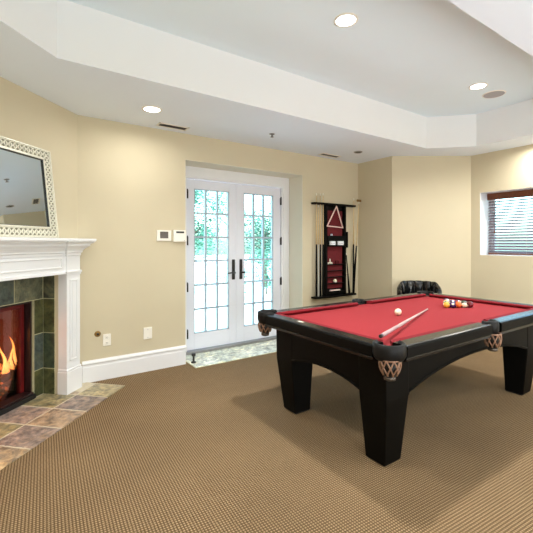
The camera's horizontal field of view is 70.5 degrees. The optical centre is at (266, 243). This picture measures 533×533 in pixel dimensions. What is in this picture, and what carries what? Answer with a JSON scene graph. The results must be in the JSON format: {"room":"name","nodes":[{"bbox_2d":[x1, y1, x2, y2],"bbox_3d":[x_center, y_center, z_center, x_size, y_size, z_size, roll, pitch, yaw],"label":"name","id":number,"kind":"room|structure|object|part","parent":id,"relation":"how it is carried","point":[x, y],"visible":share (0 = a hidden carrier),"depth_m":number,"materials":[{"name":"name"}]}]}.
{"room":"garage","nodes":[
{"label":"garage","id":0,"kind":"room"},
{"bbox_2d":[0,77,76,393],"bbox_3d":[-2.086,-0.170,2.492,0.200,3.000,2.240,0,0,10],"label":"wall","id":1,"kind":"structure","parent":0,"point":[26,117],"depth_m":3.27,"materials":[{"name":"beige paint"}]},
{"bbox_2d":[0,275,54,396],"bbox_3d":[-2.079,0.794,2.597,0.165,1.072,1.500,0,0,11],"label":"tile surround","id":2,"kind":"object","parent":1,"relation":"attached to","point":[38,290],"visible":0.87,"depth_m":3.30,"materials":[{"name":"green tile"}]},
{"bbox_2d":[0,237,95,394],"bbox_3d":[-1.892,0.643,2.563,0.216,1.374,2.046,0,0,11],"label":"fireplace mantel","id":3,"kind":"object","parent":1,"relation":"attached to","point":[20,257],"visible":1,"depth_m":3.30,"materials":[{"name":"white wood"}]},
{"bbox_2d":[0,136,58,237],"bbox_3d":[-1.913,-0.411,2.567,0.115,0.733,1.250,0,0,11],"label":"framed mirror","id":4,"kind":"object","parent":3,"relation":"on","point":[27,194],"visible":0.99,"depth_m":2.90,"materials":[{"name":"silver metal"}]},
{"bbox_2d":[0,149,47,225],"bbox_3d":[-1.917,-0.410,2.567,0.072,0.570,1.088,0,0,10],"label":"mirror glass","id":5,"kind":"object","parent":4,"relation":"attached to","point":[23,174],"depth_m":2.87,"materials":[{"name":"grey"}]},
{"bbox_3d":[-1.882,0.048,2.561,0.176,0.135,2.034,0,0,10],"label":"crown moulding","id":6,"kind":"part","parent":3,"relation":"part of","materials":[{"name":"white wood"}]},
{"bbox_2d":[0,237,95,240],"bbox_3d":[-1.877,-0.032,2.560,0.186,0.024,2.046,0,0,10],"label":"shelf","id":7,"kind":"object","parent":3,"relation":"attached to","point":[1,238],"depth_m":2.88,"materials":[{"name":"white wood"}]},
{"bbox_3d":[-1.730,0.680,3.385,0.007,0.720,0.103,0,0,10],"label":"panel","id":8,"kind":"part","parent":3,"relation":"part of","materials":[{"name":"white wood"}]},
{"bbox_2d":[77,115,357,365],"bbox_3d":[-0.358,-0.170,4.758,4.400,3.000,0.353,0,0,-35],"label":"wall","id":9,"kind":"structure","parent":0,"point":[131,178],"depth_m":3.91,"materials":[{"name":"beige paint"}]},
{"bbox_2d":[94,331,100,336],"bbox_3d":[-1.636,0.878,3.655,0.058,0.058,0.017,0,0,-35],"label":"valve","id":10,"kind":"object","parent":9,"relation":"attached to","point":[97,333],"visible":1,"depth_m":3.65,"materials":[{"name":"gold metal"}]},
{"bbox_2d":[103,334,110,345],"bbox_3d":[-1.568,0.948,3.704,0.072,0.115,0.012,0,0,-35],"label":"power outlet","id":11,"kind":"object","parent":9,"relation":"attached to","point":[106,337],"visible":1,"depth_m":3.70,"materials":[{"name":"white plastic"}]},
{"bbox_2d":[82,345,185,382],"bbox_3d":[-1.319,1.226,3.868,1.037,0.207,0.024,0,0,-35],"label":"baseboard","id":12,"kind":"structure","parent":9,"relation":"attached to","point":[134,363],"depth_m":3.83,"materials":[{"name":"white wood"}]},
{"bbox_2d":[143,327,151,338],"bbox_3d":[-1.238,0.935,3.930,0.088,0.120,0.014,0,0,-35],"label":"blank wall plate","id":13,"kind":"object","parent":9,"relation":"attached to","point":[147,332],"visible":1,"depth_m":3.92,"materials":[{"name":"white plastic"}]},
{"bbox_2d":[157,230,170,240],"bbox_3d":[-1.095,-0.085,4.027,0.158,0.114,0.016,0,0,-35],"label":"wall thermostat","id":14,"kind":"object","parent":9,"relation":"attached to","point":[162,235],"visible":1,"depth_m":4.02,"materials":[{"name":"white plastic"}]},
{"bbox_2d":[173,230,185,241],"bbox_3d":[-0.948,-0.081,4.114,0.144,0.130,0.040,0,0,-35],"label":"keypad","id":15,"kind":"object","parent":9,"relation":"attached to","point":[178,235],"visible":1,"depth_m":4.09,"materials":[{"name":"white plastic"}]},
{"bbox_2d":[187,179,235,350],"bbox_3d":[-0.671,0.255,4.697,0.698,2.060,0.103,0,0,-35],"label":"door","id":16,"kind":"structure","parent":9,"relation":"in","point":[218,336],"depth_m":4.71,"materials":[{"name":"white wood"}]},
{"bbox_2d":[194,189,228,333],"bbox_3d":[-0.691,0.215,4.719,0.483,1.760,0.038,0,0,-34],"label":"glass pane","id":17,"kind":"object","parent":16,"relation":"attached to","point":[218,330],"depth_m":4.73,"materials":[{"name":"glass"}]},
{"bbox_3d":[-0.426,0.335,4.866,0.044,0.260,0.012,0,0,-34],"label":"handle","id":18,"kind":"part","parent":16,"relation":"part of","materials":[{"name":"black metal"}]},
{"bbox_2d":[186,336,275,354],"bbox_3d":[-0.381,1.308,4.907,1.648,0.033,0.120,0,0,-35],"label":"trim","id":19,"kind":"structure","parent":9,"relation":"attached to","point":[207,349],"depth_m":4.80,"materials":[{"name":"grey metal"}]},
{"bbox_2d":[186,340,276,367],"bbox_3d":[-0.217,1.325,4.696,1.658,0.009,0.515,0,0,-35],"label":"tile floor","id":20,"kind":"structure","parent":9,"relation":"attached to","point":[214,357],"depth_m":4.53,"materials":[{"name":"grey tile"}]},
{"bbox_2d":[191,353,195,363],"bbox_3d":[-0.808,1.268,4.177,0.056,0.106,0.056,0,0,-35],"label":"door stop","id":21,"kind":"object","parent":20,"relation":"on","point":[193,361],"visible":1,"depth_m":4.17,"materials":[{"name":"black metal"}]},
{"bbox_2d":[236,184,237,342],"bbox_3d":[-0.386,0.255,4.898,0.024,2.060,0.010,0,0,-35],"label":"door frame","id":22,"kind":"structure","parent":9,"relation":"attached to","point":[236,184],"depth_m":4.89,"materials":[{"name":"white wood"}]},
{"bbox_2d":[186,166,288,351],"bbox_3d":[-0.383,0.200,4.911,1.688,2.260,0.072,0,0,-35],"label":"trim","id":23,"kind":"structure","parent":9,"relation":"attached to","point":[196,173],"depth_m":5.19,"materials":[{"name":"white wood"}]},
{"bbox_2d":[185,160,302,344],"bbox_3d":[-0.301,0.200,4.792,1.688,2.260,0.341,0,0,-35],"label":"trim","id":24,"kind":"structure","parent":9,"relation":"attached to","point":[295,180],"depth_m":5.20,"materials":[{"name":"paint"}]},
{"bbox_2d":[238,184,281,341],"bbox_3d":[-0.083,0.255,5.101,0.721,2.060,0.103,0,0,-35],"label":"door","id":25,"kind":"structure","parent":9,"relation":"in","point":[249,331],"depth_m":5.06,"materials":[{"name":"white wood"}]},
{"bbox_3d":[-0.334,0.335,4.930,0.044,0.260,0.012,0,0,-34],"label":"handle","id":26,"kind":"part","parent":25,"relation":"part of","materials":[{"name":"black metal"}]},
{"bbox_2d":[244,193,272,326],"bbox_3d":[-0.114,0.215,5.115,0.474,1.760,0.038,0,0,-34],"label":"glass pane","id":27,"kind":"object","parent":25,"relation":"attached to","point":[253,215],"depth_m":5.07,"materials":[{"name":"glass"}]},
{"bbox_2d":[311,202,355,298],"bbox_3d":[0.981,0.097,5.395,0.812,1.327,0.112,0,0,-35],"label":"cue rack","id":28,"kind":"object","parent":9,"relation":"attached to","point":[332,271],"visible":0.98,"depth_m":5.42,"materials":[{"name":"black wood"}]},
{"bbox_2d":[315,193,317,296],"bbox_3d":[0.688,0.021,5.187,0.031,1.423,0.031,0,0,-35],"label":"pool cue","id":29,"kind":"object","parent":28,"relation":"on","point":[316,278],"visible":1,"depth_m":5.18,"materials":[{"name":"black wood"}]},
{"bbox_2d":[318,205,318,296],"bbox_3d":[0.718,0.102,5.207,0.019,1.263,0.019,0,0,-35],"label":"pool cue","id":30,"kind":"object","parent":28,"relation":"on","point":[318,205],"visible":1,"depth_m":5.20,"materials":[{"name":"white wood"}]},
{"bbox_2d":[319,193,321,295],"bbox_3d":[0.748,0.019,5.228,0.031,1.428,0.031,0,0,-35],"label":"pool cue","id":31,"kind":"object","parent":28,"relation":"on","point":[320,285],"visible":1,"depth_m":5.22,"materials":[{"name":"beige wood"}]},
{"bbox_2d":[322,194,323,295],"bbox_3d":[0.789,0.017,5.257,0.031,1.433,0.031,0,0,-35],"label":"pool cue","id":32,"kind":"object","parent":28,"relation":"on","point":[323,194],"visible":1,"depth_m":5.25,"materials":[{"name":"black wood"}]},
{"bbox_3d":[0.964,0.095,5.439,0.406,1.300,0.022,0,0,-34],"label":"panel","id":33,"kind":"part","parent":28,"relation":"part of","materials":[{"name":"black wood"}]},
{"bbox_3d":[0.977,-0.554,5.401,0.812,0.025,0.092,0,0,-34],"label":"rail","id":34,"kind":"part","parent":28,"relation":"part of","materials":[{"name":"black wood"}]},
{"bbox_3d":[0.979,0.747,5.397,0.812,0.026,0.102,0,0,-34],"label":"rail","id":35,"kind":"part","parent":28,"relation":"part of","materials":[{"name":"black wood"}]},
{"bbox_2d":[327,205,342,227],"bbox_3d":[0.959,-0.383,5.378,0.324,0.327,0.072,0,0,-35],"label":"triangle","id":36,"kind":"object","parent":28,"relation":"hanging from","point":[336,207],"visible":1,"depth_m":5.36,"materials":[{"name":"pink wood"}]},
{"bbox_3d":[0.976,0.085,5.431,0.316,1.110,0.004,0,0,-34],"label":"felt panel","id":37,"kind":"part","parent":28,"relation":"part of","materials":[{"name":"red fabric"}]},
{"bbox_2d":[346,253,349,292],"bbox_3d":[1.200,0.437,5.539,0.077,0.594,0.031,0,0,-35],"label":"pool cue","id":38,"kind":"object","parent":28,"relation":"on","point":[346,253],"visible":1,"depth_m":5.53,"materials":[{"name":"black wood"}]},
{"bbox_2d":[352,198,353,292],"bbox_3d":[1.290,0.032,5.601,0.032,1.403,0.031,0,0,-35],"label":"pool cue","id":39,"kind":"object","parent":28,"relation":"on","point":[353,198],"visible":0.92,"depth_m":5.60,"materials":[{"name":"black wood"}]},
{"bbox_2d":[353,199,360,292],"bbox_3d":[1.346,0.037,5.611,0.194,1.393,0.031,0,0,-41],"label":"stick","id":40,"kind":"object","parent":28,"relation":"on","point":[357,199],"visible":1,"depth_m":5.59,"materials":[{"name":"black wood"}]},
{"bbox_2d":[0,347,532,532],"bbox_3d":[1.351,1.380,2.051,6.850,0.100,7.050,0,0,-35],"label":"floor","id":41,"kind":"structure","parent":0,"point":[217,448],"depth_m":2.29,"materials":[{"name":"carpet"}]},
{"bbox_2d":[0,382,124,469],"bbox_3d":[-1.833,1.326,2.486,0.640,0.008,2.220,0,0,10],"label":"hearth","id":42,"kind":"object","parent":41,"relation":"on","point":[26,426],"depth_m":2.88,"materials":[{"name":"tile"}]},
{"bbox_2d":[0,301,35,415],"bbox_3d":[-2.352,0.875,2.648,0.540,0.891,1.420,0,0,10],"label":"fireplace insert","id":43,"kind":"object","parent":42,"relation":"on","point":[15,319],"visible":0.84,"depth_m":3.22,"materials":[{"name":"black metal"}]},
{"bbox_2d":[0,363,10,397],"bbox_3d":[-2.345,1.142,2.664,0.259,0.237,1.399,0,0,10],"label":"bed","id":44,"kind":"object","parent":43,"relation":"in","point":[1,365],"visible":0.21,"depth_m":3.18,"materials":[{"name":"brown"}]},
{"bbox_2d":[0,382,6,392],"bbox_3d":[-2.210,1.210,3.015,0.100,0.105,0.430,0,0,11],"label":"log","id":45,"kind":"object","parent":44,"relation":"on","point":[3,385],"visible":0.4,"depth_m":3.10,"materials":[{"name":"brown wood"}]},
{"bbox_2d":[0,370,10,381],"bbox_3d":[-2.264,1.130,3.144,0.092,0.111,0.361,0,0,29],"label":"log","id":46,"kind":"object","parent":44,"relation":"on","point":[3,377],"visible":0.38,"depth_m":3.18,"materials":[{"name":"brown wood"}]},
{"bbox_2d":[0,338,14,373],"bbox_3d":[-2.336,0.969,2.703,0.116,0.399,1.309,0,0,11],"label":"flames","id":47,"kind":"object","parent":44,"relation":"on","point":[6,366],"visible":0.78,"depth_m":3.25,"materials":[{"name":"orange"}]},
{"bbox_3d":[-2.202,0.889,2.620,0.006,0.762,1.244,0,0,10],"label":"glass","id":48,"kind":"part","parent":43,"relation":"part of","materials":[{"name":"clear glass"}]},
{"bbox_3d":[-2.099,1.303,2.601,0.025,0.036,1.280,0,0,11],"label":"floor sill","id":49,"kind":"part","parent":43,"relation":"part of","materials":[{"name":"black metal"}]},
{"bbox_2d":[257,291,532,466],"bbox_3d":[1.250,0.940,3.207,2.369,0.781,1.387,0,0,-35],"label":"pool table","id":50,"kind":"object","parent":41,"relation":"on","point":[342,338],"visible":1,"depth_m":2.67,"materials":[{"name":"red fabric"}]},
{"bbox_3d":[0.227,0.996,3.031,0.220,0.652,0.209,0,0,-34],"label":"leg","id":51,"kind":"part","parent":50,"relation":"part of","materials":[{"name":"black wood"}]},
{"bbox_3d":[0.448,0.597,3.403,0.964,0.066,0.101,0,0,-34],"label":"rail","id":52,"kind":"part","parent":50,"relation":"part of","materials":[{"name":"black wood"}]},
{"bbox_2d":[276,302,357,314],"bbox_3d":[0.489,0.579,3.343,0.964,0.030,0.048,0,0,-34],"label":"cushion","id":53,"kind":"object","parent":50,"relation":"on","point":[317,309],"depth_m":3.32,"materials":[{"name":"red fabric"}]},
{"bbox_3d":[0.329,0.597,2.574,0.101,0.066,1.060,0,0,-34],"label":"rail","id":54,"kind":"part","parent":50,"relation":"part of","materials":[{"name":"black wood"}]},
{"bbox_2d":[278,314,382,341],"bbox_3d":[0.389,0.579,2.615,0.048,0.030,1.060,0,0,-34],"label":"cushion","id":55,"kind":"object","parent":50,"relation":"on","point":[325,326],"depth_m":2.50,"materials":[{"name":"red fabric"}]},
{"bbox_3d":[0.719,0.996,2.315,0.220,0.652,0.209,0,0,-34],"label":"leg","id":56,"kind":"part","parent":50,"relation":"part of","materials":[{"name":"black wood"}]},
{"bbox_3d":[1.355,0.597,4.026,0.964,0.066,0.101,0,0,-34],"label":"rail","id":57,"kind":"part","parent":50,"relation":"part of","materials":[{"name":"black wood"}]},
{"bbox_2d":[367,294,425,303],"bbox_3d":[1.396,0.579,3.966,0.964,0.030,0.048,0,0,-34],"label":"cushion","id":58,"kind":"object","parent":50,"relation":"on","point":[413,296],"depth_m":3.94,"materials":[{"name":"red fabric"}]},
{"bbox_2d":[394,308,401,314],"bbox_3d":[1.089,0.567,3.121,0.056,0.057,0.057,0,0,24],"label":"cue ball","id":59,"kind":"object","parent":50,"relation":"on","point":[397,311],"visible":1,"depth_m":3.10,"materials":[{"name":"white plastic"}]},
{"bbox_2d":[379,308,427,337],"bbox_3d":[1.052,0.562,2.786,0.024,0.063,1.414,0,0,33],"label":"pool cue","id":60,"kind":"object","parent":50,"relation":"on","point":[397,326],"visible":1,"depth_m":2.50,"materials":[{"name":"white wood"}]},
{"bbox_2d":[390,322,477,345],"bbox_3d":[1.104,0.579,2.448,0.964,0.030,0.048,0,0,-34],"label":"cushion","id":61,"kind":"object","parent":50,"relation":"on","point":[392,342],"depth_m":2.37,"materials":[{"name":"red fabric"}]},
{"bbox_3d":[1.145,0.597,2.388,0.964,0.066,0.101,0,0,-34],"label":"rail","id":62,"kind":"part","parent":50,"relation":"part of","materials":[{"name":"black wood"}]},
{"bbox_2d":[443,302,449,307],"bbox_3d":[1.663,0.567,3.485,0.057,0.057,0.056,0,0,6],"label":"ball","id":63,"kind":"object","parent":50,"relation":"on","point":[445,304],"visible":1,"depth_m":3.47,"materials":[{"name":"yellow plastic"}]},
{"bbox_2d":[449,302,455,307],"bbox_3d":[1.721,0.567,3.490,0.056,0.057,0.057,0,0,38],"label":"ball","id":64,"kind":"object","parent":50,"relation":"on","point":[452,304],"visible":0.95,"depth_m":3.47,"materials":[{"name":"purple plastic"}]},
{"bbox_2d":[455,302,461,307],"bbox_3d":[1.778,0.567,3.494,0.056,0.057,0.056,0,0,-23],"label":"ball","id":65,"kind":"object","parent":50,"relation":"on","point":[458,304],"visible":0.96,"depth_m":3.47,"materials":[{"name":"orange plastic"}]},
{"bbox_2d":[461,302,467,307],"bbox_3d":[1.835,0.567,3.499,0.056,0.057,0.057,0,0,5],"label":"ball","id":66,"kind":"object","parent":50,"relation":"on","point":[464,304],"visible":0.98,"depth_m":3.48,"materials":[{"name":"white plastic"}]},
{"bbox_2d":[467,301,473,307],"bbox_3d":[1.892,0.567,3.503,0.057,0.057,0.057,0,0,-39],"label":"ball","id":67,"kind":"object","parent":50,"relation":"on","point":[470,304],"visible":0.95,"depth_m":3.48,"materials":[{"name":"red plastic"}]},
{"bbox_2d":[429,294,532,308],"bbox_3d":[2.112,0.579,3.799,0.048,0.030,1.060,0,0,-34],"label":"cushion","id":68,"kind":"object","parent":50,"relation":"on","point":[479,301],"depth_m":3.73,"materials":[{"name":"red fabric"}]},
{"bbox_3d":[2.172,0.597,3.841,0.101,0.066,1.060,0,0,-34],"label":"rail","id":69,"kind":"part","parent":50,"relation":"part of","materials":[{"name":"black wood"}]},
{"bbox_2d":[483,308,532,320],"bbox_3d":[2.011,0.579,3.071,0.964,0.030,0.048,0,0,-34],"label":"cushion","id":70,"kind":"object","parent":50,"relation":"on","point":[531,309],"depth_m":3.00,"materials":[{"name":"red fabric"}]},
{"bbox_3d":[2.052,0.597,3.012,0.964,0.066,0.101,0,0,-34],"label":"rail","id":71,"kind":"part","parent":50,"relation":"part of","materials":[{"name":"black wood"}]},
{"bbox_3d":[2.274,0.996,3.384,0.220,0.652,0.209,0,0,-34],"label":"leg","id":72,"kind":"part","parent":50,"relation":"part of","materials":[{"name":"black wood"}]},
{"bbox_2d":[397,280,441,294],"bbox_3d":[1.980,0.915,4.896,0.544,0.829,0.531,0,0,20],"label":"tub chair","id":73,"kind":"object","parent":41,"relation":"on","point":[410,286],"visible":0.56,"depth_m":5.03,"materials":[{"name":"black leather"}]},
{"bbox_2d":[0,0,532,163],"bbox_3d":[1.367,-1.415,1.939,6.750,0.400,6.647,0,0,-35],"label":"ceiling","id":74,"kind":"structure","parent":0,"point":[80,59],"depth_m":3.21,"materials":[{"name":"white paint"}]},
{"bbox_2d":[142,105,161,112],"bbox_3d":[-1.034,-1.211,3.406,0.178,0.008,0.178,0,0,-35],"label":"recessed light","id":75,"kind":"object","parent":74,"relation":"in","point":[151,109],"visible":1,"depth_m":3.40,"materials":[{"name":"white plastic"}]},
{"bbox_2d":[144,107,159,111],"bbox_3d":[-1.034,-1.212,3.406,0.140,0.001,0.140,0,0,-34],"label":"diffuser","id":76,"kind":"object","parent":75,"relation":"attached to","point":[148,109],"depth_m":3.41,"materials":[{"name":"white"}]},
{"bbox_2d":[156,122,188,130],"bbox_3d":[-0.972,-1.212,3.913,0.320,0.007,0.120,0,0,-35],"label":"ceiling vent","id":77,"kind":"object","parent":74,"relation":"in","point":[160,124],"visible":1,"depth_m":3.90,"materials":[{"name":"white plastic"}]},
{"bbox_2d":[318,153,341,157],"bbox_3d":[0.873,-1.212,5.192,0.340,0.007,0.110,0,0,-35],"label":"ceiling vent","id":78,"kind":"object","parent":74,"relation":"in","point":[322,154],"visible":1,"depth_m":5.18,"materials":[{"name":"white plastic"}]},
{"bbox_2d":[68,0,532,116],"bbox_3d":[1.365,-1.665,2.030,7.050,0.100,7.200,0,0,-35],"label":"ceiling","id":79,"kind":"structure","parent":0,"point":[420,57],"depth_m":3.03,"materials":[{"name":"white paint"}]},
{"bbox_2d":[333,12,358,27],"bbox_3d":[0.574,-1.611,2.724,0.178,0.008,0.178,0,0,-35],"label":"recessed light","id":80,"kind":"object","parent":79,"relation":"in","point":[343,20],"visible":1,"depth_m":2.72,"materials":[{"name":"white plastic"}]},
{"bbox_2d":[336,15,355,25],"bbox_3d":[0.574,-1.611,2.724,0.140,0.001,0.140,0,0,-34],"label":"diffuser","id":81,"kind":"object","parent":80,"relation":"attached to","point":[341,20],"depth_m":2.72,"materials":[{"name":"white"}]},
{"bbox_2d":[468,82,487,89],"bbox_3d":[2.169,-1.611,3.865,0.178,0.008,0.178,0,0,-35],"label":"recessed light","id":82,"kind":"object","parent":79,"relation":"in","point":[476,86],"visible":1,"depth_m":3.86,"materials":[{"name":"white plastic"}]},
{"bbox_2d":[470,84,485,88],"bbox_3d":[2.169,-1.611,3.865,0.140,0.001,0.140,0,0,-34],"label":"diffuser","id":83,"kind":"object","parent":82,"relation":"attached to","point":[474,86],"depth_m":3.87,"materials":[{"name":"white"}]},
{"bbox_2d":[482,90,505,97],"bbox_3d":[2.458,-1.611,4.072,0.224,0.007,0.224,0,0,-35],"label":"ceiling speaker","id":84,"kind":"object","parent":79,"relation":"attached to","point":[495,93],"visible":1,"depth_m":4.07,"materials":[{"name":"white plastic"}]},
{"bbox_2d":[358,156,470,298],"bbox_3d":[2.212,-0.170,5.615,1.194,3.000,1.344,0,0,-35],"label":"wall","id":85,"kind":"structure","parent":0,"point":[414,220],"depth_m":5.24,"materials":[{"name":"beige paint"}]},
{"bbox_2d":[471,144,532,304],"bbox_3d":[4.417,-0.170,3.230,0.340,3.000,5.120,0,0,-35],"label":"wall","id":86,"kind":"structure","parent":0,"point":[493,277],"depth_m":4.93,"materials":[{"name":"beige paint"}]},
{"bbox_2d":[480,187,532,255],"bbox_3d":[3.480,-0.266,4.596,0.338,0.848,1.533,0,0,-35],"label":"trim","id":87,"kind":"structure","parent":86,"relation":"attached to","point":[484,211],"depth_m":5.18,"materials":[{"name":"white paint"}]},
{"bbox_2d":[491,200,532,254],"bbox_3d":[3.595,-0.266,4.675,0.050,0.836,1.521,0,0,-35],"label":"window","id":88,"kind":"structure","parent":86,"relation":"in","point":[491,200],"depth_m":5.26,"materials":[{"name":"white glass"}]},
{"bbox_2d":[487,189,532,254],"bbox_3d":[3.494,-0.269,4.606,0.093,0.834,1.497,0,0,-35],"label":"blind","id":89,"kind":"object","parent":88,"relation":"attached to","point":[522,193],"visible":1,"depth_m":4.99,"materials":[{"name":"white plastic"}]},
{"bbox_3d":[3.095,-0.364,5.118,0.016,0.452,0.015,0,0,-34],"label":"pull cord","id":90,"kind":"part","parent":89,"relation":"part of","materials":[{"name":"white wood"}]},
{"bbox_3d":[3.508,0.140,4.615,0.048,0.016,1.489,0,0,-34],"label":"rail","id":91,"kind":"part","parent":89,"relation":"part of","materials":[{"name":"brown wood"}]},
{"label":"outside","id":92,"kind":"structure","parent":0,"visible":0},
{"bbox_2d":[195,254,270,331],"bbox_3d":[-5.961,1.405,22.798,44.000,0.090,35.670,0,0,-35],"label":"patio","id":93,"kind":"structure","parent":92,"point":[199,270],"depth_m":9.86,"materials":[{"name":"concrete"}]},
{"bbox_2d":[195,190,226,265],"bbox_3d":[-1.851,-1.206,10.205,2.678,5.138,2.853,0,0,-35],"label":"tree","id":94,"kind":"object","parent":93,"relation":"on","point":[201,232],"visible":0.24,"depth_m":10.43,"materials":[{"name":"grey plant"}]},
{"bbox_2d":[195,191,257,278],"bbox_3d":[-1.960,-0.813,14.475,3.296,4.351,2.908,0,0,17],"label":"tree","id":95,"kind":"object","parent":93,"relation":"on","point":[225,198],"visible":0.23,"depth_m":14.50,"materials":[{"name":"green plant"}]},
{"bbox_2d":[226,200,270,285],"bbox_3d":[-0.185,-0.001,11.989,2.311,2.729,2.292,0,0,-35],"label":"tree","id":96,"kind":"object","parent":93,"relation":"on","point":[257,228],"visible":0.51,"depth_m":11.88,"materials":[{"name":"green plant"}]},
{"bbox_2d":[250,246,270,293],"bbox_3d":[0.087,0.711,10.005,1.109,1.303,1.200,0,0,-35],"label":"shrub","id":97,"kind":"object","parent":93,"relation":"on","point":[256,262],"visible":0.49,"depth_m":9.99,"materials":[{"name":"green plant"}]},
{"bbox_2d":[259,197,270,243],"bbox_3d":[1.198,-0.426,16.166,2.772,3.578,2.980,0,0,-35],"label":"tree","id":98,"kind":"object","parent":93,"relation":"on","point":[266,197],"visible":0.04,"depth_m":16.37,"materials":[{"name":"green plant"}]}
]}

